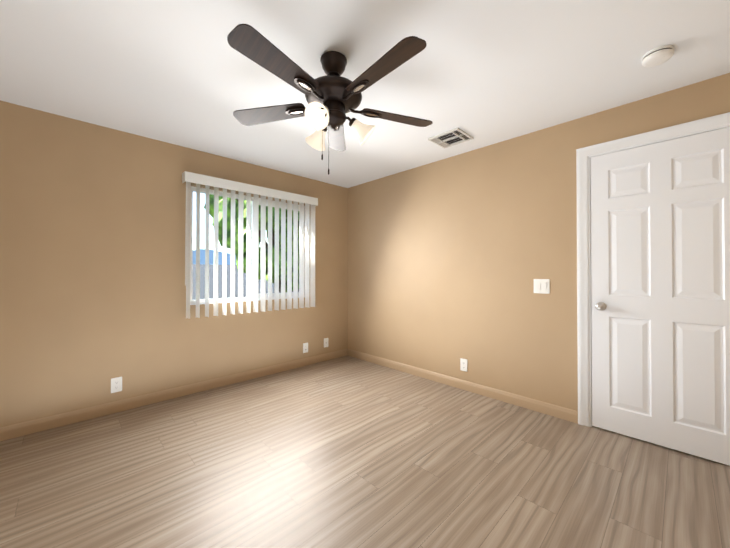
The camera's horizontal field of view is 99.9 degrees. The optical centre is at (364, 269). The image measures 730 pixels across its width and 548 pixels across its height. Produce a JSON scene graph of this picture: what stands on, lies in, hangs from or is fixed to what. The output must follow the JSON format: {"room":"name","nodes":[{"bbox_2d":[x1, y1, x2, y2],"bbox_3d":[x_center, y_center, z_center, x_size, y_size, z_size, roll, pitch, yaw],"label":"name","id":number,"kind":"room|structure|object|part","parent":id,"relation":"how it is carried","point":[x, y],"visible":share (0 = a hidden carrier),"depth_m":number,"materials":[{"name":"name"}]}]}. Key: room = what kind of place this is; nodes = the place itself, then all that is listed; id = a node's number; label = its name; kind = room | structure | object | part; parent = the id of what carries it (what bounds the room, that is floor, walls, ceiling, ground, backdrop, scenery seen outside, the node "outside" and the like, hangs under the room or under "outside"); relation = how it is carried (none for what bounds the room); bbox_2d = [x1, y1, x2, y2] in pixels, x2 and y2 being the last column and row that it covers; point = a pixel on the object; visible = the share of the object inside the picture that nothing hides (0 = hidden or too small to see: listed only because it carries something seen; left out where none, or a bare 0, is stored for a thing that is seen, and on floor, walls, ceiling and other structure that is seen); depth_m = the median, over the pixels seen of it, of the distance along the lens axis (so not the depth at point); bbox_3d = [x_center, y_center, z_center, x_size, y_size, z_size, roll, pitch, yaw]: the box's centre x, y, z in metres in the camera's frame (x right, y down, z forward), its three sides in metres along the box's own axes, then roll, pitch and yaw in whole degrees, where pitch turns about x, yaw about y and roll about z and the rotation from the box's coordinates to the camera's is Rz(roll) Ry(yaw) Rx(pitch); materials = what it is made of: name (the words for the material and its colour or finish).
{"room":"empty bedroom","nodes":[
{"label":"empty bedroom","id":0,"kind":"room"},
{"bbox_2d":[0,100,347,426],"bbox_3d":[-1.615,0.010,3.251,3.910,2.440,0.120,0,-1,-44],"label":"wall","id":1,"kind":"structure","parent":0,"point":[92,264],"depth_m":2.64,"materials":[{"name":"beige paint"}]},
{"bbox_2d":[111,377,121,392],"bbox_3d":[-2.141,0.990,2.643,0.076,0.124,0.010,0,-1,-44],"label":"outlet","id":2,"kind":"object","parent":1,"relation":"attached to","point":[116,384],"visible":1,"depth_m":2.64,"materials":[{"name":"white plastic"}]},
{"bbox_2d":[0,349,347,440],"bbox_3d":[-1.569,1.183,3.194,3.670,0.094,0.013,0,-1,-44],"label":"baseboard","id":3,"kind":"structure","parent":1,"relation":"attached to","point":[31,426],"depth_m":2.78,"materials":[{"name":"beige paint"}]},
{"bbox_2d":[190,186,304,303],"bbox_3d":[-1.294,-0.247,3.591,1.400,1.200,0.050,0,-1,-44],"label":"window","id":4,"kind":"structure","parent":1,"relation":"in","point":[202,190],"depth_m":3.43,"materials":[{"name":"white plastic"}]},
{"bbox_2d":[182,171,317,318],"bbox_3d":[-1.202,-0.231,3.495,1.540,1.417,0.102,0,-1,-44],"label":"window blinds","id":5,"kind":"object","parent":4,"relation":"attached to","point":[189,178],"visible":0.94,"depth_m":3.46,"materials":[{"name":"white plastic"}]},
{"bbox_3d":[-1.722,-0.355,2.955,0.023,1.005,0.025,0,-1,-44],"label":"cord","id":6,"kind":"part","parent":5,"relation":"part of","materials":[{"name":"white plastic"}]},
{"bbox_2d":[190,297,304,304],"bbox_3d":[-1.258,0.350,3.549,1.398,0.006,0.054,0,-1,-44],"label":"window sill","id":7,"kind":"structure","parent":1,"relation":"attached to","point":[235,301],"depth_m":3.30,"materials":[{"name":"white paint"}]},
{"bbox_2d":[303,343,307,352],"bbox_3d":[-0.768,1.008,3.971,0.076,0.124,0.010,0,-1,-44],"label":"outlet","id":8,"kind":"object","parent":1,"relation":"attached to","point":[305,347],"visible":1,"depth_m":3.97,"materials":[{"name":"white plastic"}]},
{"bbox_2d":[324,338,327,347],"bbox_3d":[-0.528,0.996,4.198,0.076,0.124,0.018,0,-1,-44],"label":"outlet","id":9,"kind":"object","parent":1,"relation":"attached to","point":[325,342],"visible":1,"depth_m":4.19,"materials":[{"name":"white plastic"}]},
{"bbox_2d":[0,355,729,547],"bbox_3d":[-0.182,1.268,1.760,3.910,0.100,4.240,0,-1,-44],"label":"floor","id":10,"kind":"structure","parent":0,"point":[347,451],"depth_m":1.81,"materials":[{"name":"laminate"}]},
{"bbox_2d":[0,0,729,187],"bbox_3d":[-0.182,-1.272,1.781,3.910,0.100,4.240,0,-1,-44],"label":"ceiling","id":11,"kind":"structure","parent":0,"point":[482,73],"depth_m":1.83,"materials":[{"name":"white paint"}]},
{"bbox_2d":[227,24,432,174],"bbox_3d":[-0.165,-0.877,1.742,1.251,0.690,1.223,0,-1,-44],"label":"fan","id":12,"kind":"object","parent":11,"relation":"hanging from","point":[333,97],"visible":1,"depth_m":1.64,"materials":[{"name":"brown wood"}]},
{"bbox_2d":[428,127,472,148],"bbox_3d":[0.786,-1.205,2.815,0.280,0.016,0.300,0,-1,-44],"label":"ceiling vent","id":13,"kind":"object","parent":11,"relation":"in","point":[452,137],"visible":0.98,"depth_m":2.81,"materials":[{"name":"white metal"}]},
{"bbox_2d":[641,45,673,66],"bbox_3d":[1.652,-1.200,1.733,0.136,0.044,0.136,0,-1,-44],"label":"smoke detector","id":14,"kind":"object","parent":11,"relation":"attached to","point":[658,56],"visible":1,"depth_m":1.71,"materials":[{"name":"white plastic"}]},
{"bbox_2d":[348,73,729,410],"bbox_3d":[1.221,0.009,3.045,0.120,2.440,4.120,0,-1,-44],"label":"wall","id":15,"kind":"structure","parent":0,"point":[451,259],"depth_m":2.97,"materials":[{"name":"beige paint"}]},
{"bbox_2d":[347,349,577,423],"bbox_3d":[0.720,1.185,3.458,0.013,0.094,2.817,0,-1,-44],"label":"baseboard","id":16,"kind":"structure","parent":15,"relation":"attached to","point":[567,414],"depth_m":3.03,"materials":[{"name":"beige paint"}]},
{"bbox_2d":[460,358,467,371],"bbox_3d":[1.017,0.977,3.155,0.010,0.124,0.076,0,-1,-44],"label":"outlet","id":17,"kind":"object","parent":15,"relation":"attached to","point":[463,364],"visible":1,"depth_m":3.15,"materials":[{"name":"white plastic"}]},
{"bbox_2d":[534,279,549,293],"bbox_3d":[1.519,0.140,2.640,0.014,0.124,0.124,0,-1,-44],"label":"light switch","id":18,"kind":"object","parent":15,"relation":"attached to","point":[542,286],"visible":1,"depth_m":2.63,"materials":[{"name":"white plastic"}]},
{"bbox_2d":[576,112,729,426],"bbox_3d":[2.076,0.126,2.147,0.138,2.190,0.965,0,-1,-44],"label":"door frame","id":19,"kind":"structure","parent":15,"relation":"attached to","point":[699,125],"depth_m":2.41,"materials":[{"name":"white paint"}]},
{"bbox_2d":[590,127,729,465],"bbox_3d":[2.055,0.162,2.126,0.035,2.093,0.789,0,-1,-44],"label":"door","id":20,"kind":"structure","parent":15,"relation":"in","point":[660,266],"depth_m":2.10,"materials":[{"name":"white paint"}]},
{"bbox_2d":[595,302,606,310],"bbox_3d":[1.787,0.278,2.328,0.071,0.066,0.066,0,-1,-44],"label":"door knob","id":21,"kind":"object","parent":20,"relation":"attached to","point":[600,306],"depth_m":2.31,"materials":[{"name":"grey metal"}]},
{"label":"outside","id":22,"kind":"structure","parent":0,"visible":0},
{"bbox_2d":[193,249,235,264],"bbox_3d":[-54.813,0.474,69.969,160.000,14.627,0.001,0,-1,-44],"label":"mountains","id":23,"kind":"structure","parent":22,"point":[202,256],"depth_m":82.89,"materials":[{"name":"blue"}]},
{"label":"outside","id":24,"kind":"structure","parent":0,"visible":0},
{"bbox_2d":[192,264,298,299],"bbox_3d":[-9.591,1.973,9.558,17.000,4.620,6.700,0,-1,-44],"label":"neighbouring house","id":25,"kind":"structure","parent":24,"point":[211,281],"depth_m":13.36,"materials":[{"name":"grey"}]},
{"bbox_2d":[204,194,298,292],"bbox_3d":[-2.118,-0.124,10.597,6.072,8.838,3.284,0,-1,-44],"label":"tree","id":26,"kind":"object","parent":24,"point":[211,213],"depth_m":8.89,"materials":[{"name":"green plant"}]}
]}

